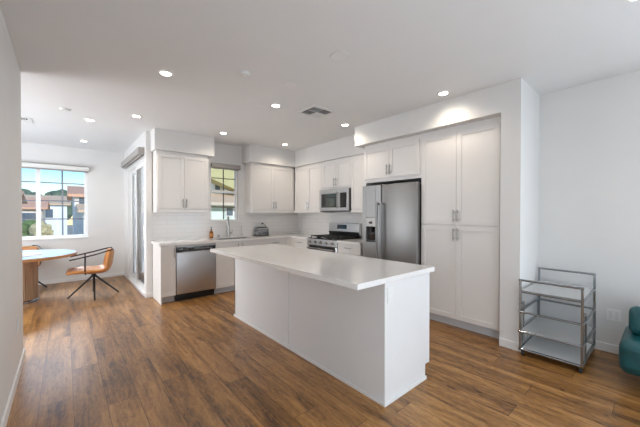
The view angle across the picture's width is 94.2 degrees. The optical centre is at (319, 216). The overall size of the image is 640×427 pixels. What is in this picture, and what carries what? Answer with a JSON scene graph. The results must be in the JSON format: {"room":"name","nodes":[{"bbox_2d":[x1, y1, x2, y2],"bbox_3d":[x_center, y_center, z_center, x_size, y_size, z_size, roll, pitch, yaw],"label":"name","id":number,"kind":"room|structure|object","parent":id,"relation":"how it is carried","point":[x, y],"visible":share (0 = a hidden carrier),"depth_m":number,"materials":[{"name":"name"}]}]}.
{"room":"kitchen","nodes":[
{"label":"kitchen","id":0,"kind":"room"},
{"bbox_2d":[0,8,22,422],"bbox_3d":[-0.252,0.015,-0.295,0.130,2.776,8.280,0,1,-41],"label":"wall","id":1,"kind":"structure","parent":0,"point":[11,261],"depth_m":2.24,"materials":[{"name":"white paint"}]},
{"bbox_2d":[0,348,25,426],"bbox_3d":[-0.218,1.360,-0.210,0.014,0.085,8.244,0,1,-41],"label":"baseboard","id":2,"kind":"structure","parent":1,"relation":"attached to","point":[6,413],"depth_m":2.24,"materials":[{"name":"white paint"}]},
{"bbox_2d":[16,318,18,332],"bbox_3d":[-2.582,0.927,2.538,0.009,0.115,0.070,0,1,-41],"label":"wall outlet","id":3,"kind":"object","parent":1,"relation":"attached to","point":[17,320],"visible":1,"depth_m":2.51,"materials":[{"name":"white plastic"}]},
{"bbox_2d":[21,142,124,280],"bbox_3d":[-5.887,-0.045,5.628,3.890,2.776,0.150,0,1,-41],"label":"wall","id":4,"kind":"structure","parent":0,"point":[105,176],"depth_m":6.40,"materials":[{"name":"white paint"}]},
{"bbox_2d":[22,169,88,240],"bbox_3d":[-5.554,-0.288,5.872,1.558,1.482,0.150,0,1,-41],"label":"window","id":5,"kind":"structure","parent":4,"relation":"in","point":[38,182],"depth_m":6.01,"materials":[{"name":"white plastic"}]},
{"bbox_2d":[22,161,88,172],"bbox_3d":[-5.498,-0.993,5.801,1.578,0.125,0.080,0,1,-41],"label":"roller shade","id":6,"kind":"object","parent":5,"relation":"attached to","point":[29,165],"visible":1,"depth_m":5.93,"materials":[{"name":"white fabric"}]},
{"bbox_2d":[38,272,123,284],"bbox_3d":[-5.830,1.301,5.583,3.640,0.085,0.014,0,1,-41],"label":"baseboard","id":7,"kind":"structure","parent":4,"relation":"attached to","point":[79,278],"depth_m":6.22,"materials":[{"name":"white paint"}]},
{"bbox_2d":[124,131,151,292],"bbox_3d":[-3.623,-0.047,5.884,0.120,2.776,2.410,0,1,-41],"label":"wall","id":8,"kind":"structure","parent":0,"point":[143,141],"depth_m":4.98,"materials":[{"name":"white paint"}]},
{"bbox_2d":[121,147,143,168],"bbox_3d":[-3.636,-1.101,5.723,0.095,0.143,2.000,0,1,-41],"label":"roller shade","id":9,"kind":"object","parent":8,"relation":"attached to","point":[138,152],"visible":1,"depth_m":5.39,"materials":[{"name":"white fabric"}]},
{"bbox_2d":[127,158,144,295],"bbox_3d":[-3.525,0.162,5.752,0.125,2.360,1.800,0,1,-41],"label":"door","id":10,"kind":"structure","parent":8,"relation":"in","point":[135,173],"depth_m":5.72,"materials":[{"name":"white glass"}]},
{"bbox_2d":[146,292,152,297],"bbox_3d":[-2.852,1.307,4.962,0.101,0.085,0.014,0,1,-41],"label":"baseboard","id":11,"kind":"structure","parent":8,"relation":"attached to","point":[148,295],"depth_m":4.96,"materials":[{"name":"white paint"}]},
{"bbox_2d":[150,128,214,158],"bbox_3d":[-2.380,-1.260,5.179,0.965,0.336,0.340,0,1,-41],"label":"wall","id":12,"kind":"structure","parent":0,"point":[160,139],"depth_m":5.00,"materials":[{"name":"white paint"}]},
{"bbox_2d":[152,142,297,291],"bbox_3d":[-1.668,-0.050,6.113,3.213,2.776,0.148,0,1,-41],"label":"wall","id":13,"kind":"structure","parent":0,"point":[165,225],"depth_m":5.83,"materials":[{"name":"tile"}]},
{"bbox_2d":[152,150,208,212],"bbox_3d":[-2.405,-0.584,5.172,0.840,1.013,0.325,0,1,-41],"label":"upper cabinet","id":14,"kind":"object","parent":13,"relation":"attached to","point":[180,180],"visible":1,"depth_m":5.04,"materials":[{"name":"white paint"}]},
{"bbox_2d":[210,165,237,221],"bbox_3d":[-1.912,-0.456,5.885,0.565,1.088,0.110,0,1,-41],"label":"window","id":15,"kind":"structure","parent":13,"relation":"in","point":[234,192],"depth_m":5.92,"materials":[{"name":"white plastic"}]},
{"bbox_2d":[211,162,240,170],"bbox_3d":[-1.838,-0.977,5.821,0.578,0.107,0.075,0,1,-41],"label":"roller shade","id":16,"kind":"object","parent":15,"relation":"attached to","point":[213,165],"visible":1,"depth_m":5.79,"materials":[{"name":"beige fabric"}]},
{"bbox_2d":[245,162,293,212],"bbox_3d":[-1.050,-0.591,6.334,1.030,1.003,0.325,0,1,-41],"label":"upper cabinet","id":17,"kind":"object","parent":13,"relation":"attached to","point":[268,188],"visible":1,"depth_m":6.17,"materials":[{"name":"white paint"}]},
{"bbox_2d":[242,144,294,166],"bbox_3d":[-1.071,-1.267,6.301,1.085,0.346,0.340,0,1,-41],"label":"wall","id":18,"kind":"structure","parent":0,"point":[253,153],"depth_m":6.08,"materials":[{"name":"white paint"}]},
{"bbox_2d":[0,0,639,152],"bbox_3d":[-0.674,-1.496,1.976,7.070,0.200,12.500,0,1,-41],"label":"ceiling","id":19,"kind":"structure","parent":0,"point":[100,61],"depth_m":2.58,"materials":[{"name":"white paint"}]},
{"bbox_2d":[21,117,32,122],"bbox_3d":[-4.381,-1.412,4.265,0.360,0.014,0.300,0,1,-41],"label":"ceiling vent","id":20,"kind":"object","parent":19,"relation":"in","point":[23,119],"visible":0.46,"depth_m":4.34,"materials":[{"name":"white plastic"}]},
{"bbox_2d":[59,107,70,111],"bbox_3d":[-3.347,-1.402,3.899,0.116,0.027,0.116,0,1,-41],"label":"smoke detector","id":21,"kind":"object","parent":19,"relation":"attached to","point":[60,108],"visible":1,"depth_m":3.88,"materials":[{"name":"white plastic"}]},
{"bbox_2d":[84,118,95,121],"bbox_3d":[-3.372,-1.417,4.356,0.148,0.006,0.148,0,1,-41],"label":"recessed light","id":22,"kind":"object","parent":19,"relation":"in","point":[85,119],"visible":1,"depth_m":4.36,"materials":[{"name":"beige"}]},
{"bbox_2d":[130,114,141,117],"bbox_3d":[-2.586,-1.415,4.184,0.148,0.006,0.148,0,1,-41],"label":"recessed light","id":23,"kind":"object","parent":19,"relation":"in","point":[132,115],"visible":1,"depth_m":4.18,"materials":[{"name":"beige"}]},
{"bbox_2d":[157,70,173,76],"bbox_3d":[-1.509,-1.402,2.907,0.148,0.006,0.148,0,1,-41],"label":"recessed light","id":24,"kind":"object","parent":19,"relation":"in","point":[165,73],"visible":1,"depth_m":2.91,"materials":[{"name":"white paint"}]},
{"bbox_2d":[239,71,249,76],"bbox_3d":[-0.736,-1.392,2.903,0.100,0.027,0.100,0,1,-41],"label":"smoke detector","id":25,"kind":"object","parent":19,"relation":"attached to","point":[242,73],"visible":1,"depth_m":2.88,"materials":[{"name":"white plastic"}]},
{"bbox_2d":[270,103,281,107],"bbox_3d":[-0.561,-1.411,3.773,0.148,0.006,0.148,0,1,-41],"label":"recessed light","id":26,"kind":"object","parent":19,"relation":"in","point":[274,105],"visible":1,"depth_m":3.77,"materials":[{"name":"beige"}]},
{"bbox_2d":[296,105,335,118],"bbox_3d":[-0.050,-1.409,4.007,0.400,0.014,0.370,0,1,-41],"label":"ceiling vent","id":27,"kind":"object","parent":19,"relation":"in","point":[315,111],"visible":1,"depth_m":3.99,"materials":[{"name":"white plastic"}]},
{"bbox_2d":[331,51,348,61],"bbox_3d":[0.173,-1.398,2.590,0.164,0.006,0.164,0,1,-41],"label":"ceiling speaker","id":28,"kind":"object","parent":19,"relation":"attached to","point":[338,56],"visible":1,"depth_m":2.59},
{"bbox_2d":[436,91,449,95],"bbox_3d":[1.408,-1.407,3.391,0.148,0.006,0.148,0,1,-41],"label":"recessed light","id":29,"kind":"object","parent":19,"relation":"in","point":[442,93],"visible":1,"depth_m":3.39,"materials":[{"name":"beige"}]},
{"bbox_2d":[623,0,639,2],"bbox_3d":[2.002,-1.392,1.861,0.148,0.006,0.148,0,1,-41],"label":"recessed light","id":30,"kind":"object","parent":19,"relation":"in","point":[625,1],"visible":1,"depth_m":1.92,"materials":[{"name":"beige"}]},
{"bbox_2d":[6,276,639,426],"bbox_3d":[-0.674,1.440,2.006,7.070,0.120,12.500,0,1,-41],"label":"floor","id":31,"kind":"structure","parent":0,"point":[123,358],"depth_m":2.50,"materials":[{"name":"brown wood"}]},
{"bbox_2d":[22,245,46,287],"bbox_3d":[-5.457,0.944,5.420,0.720,0.810,0.721,0,1,-41],"label":"dining chair","id":32,"kind":"object","parent":31,"relation":"on","point":[33,247],"visible":0.08,"depth_m":5.65,"materials":[{"name":"orange leather"}]},
{"bbox_2d":[22,249,76,304],"bbox_3d":[-4.830,0.977,4.681,1.564,0.752,1.564,0,1,-41],"label":"dining table","id":33,"kind":"object","parent":31,"relation":"on","point":[30,264],"visible":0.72,"depth_m":4.68,"materials":[{"name":"brown wood"}]},
{"bbox_2d":[22,252,42,256],"bbox_3d":[-4.813,0.599,4.574,0.810,0.006,0.810,0,1,-41],"label":"placemat","id":34,"kind":"object","parent":33,"relation":"on","point":[24,254],"visible":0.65,"depth_m":4.70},
{"bbox_2d":[66,247,118,299],"bbox_3d":[-3.871,0.947,5.088,0.721,0.810,0.720,0,1,-39],"label":"dining chair","id":35,"kind":"object","parent":31,"relation":"on","point":[109,255],"visible":1,"depth_m":5.02,"materials":[{"name":"orange leather"}]},
{"bbox_2d":[153,244,175,304],"bbox_3d":[-2.550,0.899,4.852,0.216,0.903,0.645,0,1,-41],"label":"base cabinet","id":36,"kind":"object","parent":31,"relation":"on","point":[164,257],"visible":0.9,"depth_m":4.67,"materials":[{"name":"white paint"}]},
{"bbox_2d":[175,243,215,300],"bbox_3d":[-2.229,0.897,5.135,0.630,0.902,0.616,0,1,-41],"label":"dishwasher","id":37,"kind":"object","parent":31,"relation":"on","point":[195,263],"visible":0.83,"depth_m":4.89,"materials":[{"name":"grey metal"}]},
{"bbox_2d":[214,240,261,293],"bbox_3d":[-1.641,0.892,5.632,0.900,0.903,0.645,0,1,-41],"label":"base cabinet","id":38,"kind":"object","parent":31,"relation":"on","point":[224,265],"visible":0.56,"depth_m":5.26,"materials":[{"name":"white paint"}]},
{"bbox_2d":[262,238,287,245],"bbox_3d":[-1.072,0.887,6.120,0.592,0.903,0.645,0,1,-41],"label":"base cabinet","id":39,"kind":"object","parent":31,"relation":"on","point":[284,241],"visible":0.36,"depth_m":5.91,"materials":[{"name":"white paint"}]},
{"bbox_2d":[287,238,307,248],"bbox_3d":[-0.404,0.884,6.348,0.717,0.903,1.150,0,1,-41],"label":"base cabinet","id":40,"kind":"object","parent":31,"relation":"on","point":[302,243],"visible":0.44,"depth_m":5.98,"materials":[{"name":"white paint"}]},
{"bbox_2d":[151,233,314,245],"bbox_3d":[-1.306,0.419,5.570,3.093,0.040,1.166,0,1,-41],"label":"countertop","id":41,"kind":"structure","parent":40,"relation":"on","point":[294,235],"depth_m":5.29,"materials":[{"name":"white stone"}]},
{"bbox_2d":[209,227,212,237],"bbox_3d":[-2.042,0.294,5.587,0.074,0.212,0.078,0,1,-41],"label":"soap bottle","id":42,"kind":"object","parent":41,"relation":"on","point":[211,231],"visible":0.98,"depth_m":5.56,"materials":[{"name":"orange glass"}]},
{"bbox_2d":[227,216,232,236],"bbox_3d":[-1.781,0.191,5.772,0.105,0.414,0.223,0,1,9],"label":"faucet","id":43,"kind":"object","parent":41,"relation":"on","point":[228,225],"visible":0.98,"depth_m":5.80,"materials":[{"name":"silver metal"}]},
{"bbox_2d":[218,237,248,239],"bbox_3d":[-1.640,0.526,5.620,0.694,0.234,0.374,0,1,-41],"label":"sink","id":44,"kind":"object","parent":41,"relation":"in","point":[237,237],"visible":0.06,"depth_m":5.80,"materials":[{"name":"silver metal"}]},
{"bbox_2d":[254,223,268,235],"bbox_3d":[-1.220,0.260,6.229,0.356,0.263,0.261,0,1,-41],"label":"toaster","id":45,"kind":"object","parent":41,"relation":"on","point":[258,231],"visible":1,"depth_m":6.12,"materials":[{"name":"silver metal"}]},
{"bbox_2d":[234,258,429,406],"bbox_3d":[-0.104,0.915,3.325,0.672,0.904,2.545,0,1,-41],"label":"kitchen island","id":46,"kind":"object","parent":31,"relation":"on","point":[378,348],"visible":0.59,"depth_m":2.49,"materials":[{"name":"white paint"}]},
{"bbox_2d":[210,244,434,289],"bbox_3d":[-0.222,0.443,3.219,0.982,0.040,2.575,0,1,-41],"label":"island countertop","id":47,"kind":"structure","parent":46,"relation":"on","point":[354,272],"depth_m":2.67,"materials":[{"name":"white stone"}]},
{"bbox_2d":[387,287,392,302],"bbox_3d":[0.519,0.575,2.190,0.068,0.115,0.008,0,1,-41],"label":"wall outlet","id":48,"kind":"object","parent":46,"relation":"attached to","point":[390,289],"visible":1,"depth_m":2.18,"materials":[{"name":"white plastic"}]},
{"bbox_2d":[307,223,361,252],"bbox_3d":[0.244,0.733,5.592,0.695,1.222,0.816,0,1,-41],"label":"gas range","id":49,"kind":"object","parent":31,"relation":"on","point":[337,231],"visible":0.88,"depth_m":5.51,"materials":[{"name":"grey metal"}]},
{"bbox_2d":[308,237,359,240],"bbox_3d":[0.255,0.406,5.598,0.570,0.026,0.816,0,1,-41],"label":"cooktop","id":50,"kind":"object","parent":49,"relation":"in","point":[309,238],"depth_m":5.42,"materials":[{"name":"black metal"}]},
{"bbox_2d":[338,243,362,255],"bbox_3d":[0.700,0.897,5.098,0.670,0.903,0.522,0,1,-41],"label":"base cabinet","id":51,"kind":"object","parent":31,"relation":"on","point":[350,249],"visible":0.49,"depth_m":4.87,"materials":[{"name":"white paint"}]},
{"bbox_2d":[337,239,362,244],"bbox_3d":[0.706,0.424,5.098,0.653,0.040,0.522,0,1,-41],"label":"countertop","id":52,"kind":"structure","parent":51,"relation":"on","point":[351,241],"depth_m":4.91,"materials":[{"name":"white stone"}]},
{"bbox_2d":[363,181,421,264],"bbox_3d":[1.186,0.440,4.475,0.710,1.830,0.950,0,1,-41],"label":"refrigerator","id":53,"kind":"object","parent":31,"relation":"on","point":[392,224],"visible":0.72,"depth_m":4.21,"materials":[{"name":"grey metal"}]},
{"bbox_2d":[421,116,500,338],"bbox_3d":[1.871,0.125,3.773,0.605,2.473,0.986,0,1,-41],"label":"pantry cabinet","id":54,"kind":"object","parent":31,"relation":"on","point":[460,164],"visible":0.91,"depth_m":3.56,"materials":[{"name":"white paint"}]},
{"bbox_2d":[518,267,595,372],"bbox_3d":[2.387,0.972,2.987,0.696,0.795,0.497,0,1,-41],"label":"bar cart","id":55,"kind":"object","parent":31,"relation":"on","point":[564,341],"visible":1,"depth_m":2.92,"materials":[{"name":"silver metal"}]},
{"bbox_2d":[521,316,592,344],"bbox_3d":[2.391,1.120,2.991,0.648,0.008,0.454,0,1,-41],"label":"glass shelf","id":56,"kind":"object","parent":55,"relation":"attached to","point":[559,330],"depth_m":2.94,"materials":[{"name":"glass"}]},
{"bbox_2d":[522,281,592,300],"bbox_3d":[2.391,0.728,2.987,0.648,0.008,0.454,0,1,-41],"label":"glass shelf","id":57,"kind":"object","parent":55,"relation":"attached to","point":[568,294],"depth_m":2.92,"materials":[{"name":"glass"}]},
{"bbox_2d":[619,306,639,376],"bbox_3d":[3.234,1.066,1.877,0.700,0.630,1.862,0,1,-41],"label":"leather sofa","id":58,"kind":"object","parent":31,"relation":"on","point":[629,346],"visible":1,"depth_m":2.35,"materials":[{"name":"teal leather"}]},
{"bbox_2d":[628,306,639,334],"bbox_3d":[2.974,0.887,2.232,0.342,0.278,0.902,0,1,-41],"label":"cushion","id":59,"kind":"object","parent":58,"relation":"on","point":[634,312],"depth_m":2.45,"materials":[{"name":"teal leather"}]},
{"bbox_2d":[293,135,364,169],"bbox_3d":[0.146,-1.263,5.978,0.340,0.346,2.416,0,1,-41],"label":"wall","id":60,"kind":"structure","parent":0,"point":[344,147],"depth_m":5.70,"materials":[{"name":"white paint"}]},
{"bbox_2d":[354,84,500,148],"bbox_3d":[1.487,-1.268,4.157,0.674,0.301,2.094,0,1,-41],"label":"wall","id":61,"kind":"structure","parent":0,"point":[483,104],"depth_m":3.71,"materials":[{"name":"white paint"}]},
{"bbox_2d":[298,70,639,345],"bbox_3d":[2.748,-0.021,3.318,0.148,2.776,9.860,0,1,-41],"label":"wall","id":62,"kind":"structure","parent":0,"point":[589,133],"depth_m":3.11,"materials":[{"name":"white paint"}]},
{"bbox_2d":[294,162,332,212],"bbox_3d":[-0.163,-0.591,6.330,0.355,1.003,0.940,0,1,-41],"label":"upper cabinet","id":63,"kind":"object","parent":62,"relation":"attached to","point":[308,178],"visible":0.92,"depth_m":6.20,"materials":[{"name":"white paint"}]},
{"bbox_2d":[322,156,351,189],"bbox_3d":[0.400,-0.805,5.672,0.355,0.560,0.782,0,1,-41],"label":"upper cabinet","id":64,"kind":"object","parent":62,"relation":"attached to","point":[336,174],"visible":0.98,"depth_m":5.54,"materials":[{"name":"white paint"}]},
{"bbox_2d":[319,188,351,211],"bbox_3d":[0.370,-0.311,5.651,0.430,0.421,0.774,0,1,-41],"label":"microwave","id":65,"kind":"object","parent":64,"relation":"attached to","point":[331,200],"visible":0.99,"depth_m":5.49,"materials":[{"name":"grey metal"}]},
{"bbox_2d":[351,154,364,212],"bbox_3d":[0.803,-0.579,5.230,0.320,1.003,0.411,0,1,-41],"label":"upper cabinet","id":66,"kind":"object","parent":62,"relation":"attached to","point":[357,161],"visible":0.54,"depth_m":5.18,"materials":[{"name":"white paint"}]},
{"bbox_2d":[364,134,421,184],"bbox_3d":[1.223,-0.825,4.520,0.605,0.588,1.002,0,1,-41],"label":"upper cabinet","id":67,"kind":"object","parent":62,"relation":"attached to","point":[398,160],"visible":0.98,"depth_m":4.31,"materials":[{"name":"white paint"}]},
{"bbox_2d":[588,339,618,354],"bbox_3d":[4.209,1.342,1.516,0.014,0.085,5.102,0,1,-41],"label":"baseboard","id":68,"kind":"structure","parent":62,"relation":"attached to","point":[611,348],"depth_m":3.02,"materials":[{"name":"white paint"}]},
{"bbox_2d":[606,308,620,321],"bbox_3d":[2.950,0.987,2.985,0.009,0.115,0.105,0,1,-41],"label":"wall outlet","id":69,"kind":"object","parent":62,"relation":"attached to","point":[613,315],"visible":1,"depth_m":2.98,"materials":[{"name":"white plastic"}]},
{"bbox_2d":[609,311,617,319],"bbox_3d":[2.947,0.987,2.982,0.002,0.075,0.065,0,1,-41],"label":"socket","id":70,"kind":"object","parent":69,"relation":"attached to","point":[613,315],"depth_m":2.98,"materials":[{"name":"white plastic"}]},
{"bbox_2d":[499,78,539,342],"bbox_3d":[2.228,-0.021,3.305,0.674,2.776,0.184,0,1,-41],"label":"wall","id":71,"kind":"structure","parent":0,"point":[520,103],"depth_m":3.11,"materials":[{"name":"white paint"}]},
{"bbox_2d":[499,337,518,350],"bbox_3d":[1.967,1.326,3.095,0.014,0.085,0.184,0,1,-41],"label":"baseboard","id":72,"kind":"structure","parent":71,"relation":"attached to","point":[506,343],"depth_m":3.09,"materials":[{"name":"white paint"}]},
{"bbox_2d":[519,333,533,351],"bbox_3d":[2.288,1.325,3.239,0.688,0.085,0.014,0,1,-41],"label":"baseboard","id":73,"kind":"structure","parent":71,"relation":"attached to","point":[528,336],"depth_m":3.14,"materials":[{"name":"white paint"}]},
{"label":"outside","id":74,"kind":"structure","parent":0,"visible":0},
{"bbox_2d":[67,225,72,234],"bbox_3d":[-55.172,4.100,64.377,140.000,0.300,150.500,0,1,-41],"label":"ground","id":75,"kind":"structure","parent":74,"point":[69,227],"depth_m":84.99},
{"bbox_2d":[22,191,27,203],"bbox_3d":[-26.840,1.165,21.785,7.300,6.430,6.700,0,1,-41],"label":"house","id":76,"kind":"structure","parent":75,"relation":"on","point":[23,194],"depth_m":25.29,"materials":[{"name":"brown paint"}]},
{"bbox_2d":[22,220,46,236],"bbox_3d":[-16.919,2.263,17.096,2.389,4.328,2.519,0,1,-41],"label":"tree","id":77,"kind":"object","parent":75,"relation":"on","point":[26,224],"visible":0.07,"depth_m":17.05,"materials":[{"name":"green plant"}]},
{"bbox_2d":[22,198,49,222],"bbox_3d":[-30.764,1.154,30.277,4.700,6.280,6.800,0,1,-41],"label":"house","id":78,"kind":"structure","parent":75,"relation":"on","point":[28,210],"depth_m":28.92,"materials":[{"name":"beige paint"}]},
{"bbox_2d":[29,221,53,235],"bbox_3d":[-13.332,2.327,14.821,1.615,4.246,1.400,0,1,-17],"label":"tree","id":79,"kind":"object","parent":75,"relation":"on","point":[46,229],"visible":0.09,"depth_m":14.31,"materials":[{"name":"green plant"}]},
{"bbox_2d":[22,188,72,219],"bbox_3d":[-46.086,-0.383,49.919,8.690,8.958,8.315,0,1,-41],"label":"tree","id":80,"kind":"object","parent":75,"relation":"on","point":[26,191],"visible":0.05,"depth_m":50.02,"materials":[{"name":"green plant"}]},
{"bbox_2d":[25,195,70,234],"bbox_3d":[-37.898,0.593,41.280,5.000,7.180,8.800,0,1,-41],"label":"house","id":81,"kind":"structure","parent":75,"relation":"on","point":[55,211],"depth_m":39.11,"materials":[{"name":"beige stucco"},{"name":"terracotta roof tile"},{"name":"glass"}]},
{"bbox_2d":[67,186,84,234],"bbox_3d":[-16.208,0.994,23.887,6.220,6.730,9.350,0,1,-41],"label":"house","id":82,"kind":"structure","parent":75,"relation":"on","point":[74,193],"depth_m":20.19,"materials":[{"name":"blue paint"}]},
{"bbox_2d":[211,167,233,219],"bbox_3d":[-6.058,-0.166,21.349,10.200,9.100,7.700,0,1,-41],"label":"house","id":83,"kind":"structure","parent":75,"relation":"on","point":[216,184],"depth_m":18.10,"materials":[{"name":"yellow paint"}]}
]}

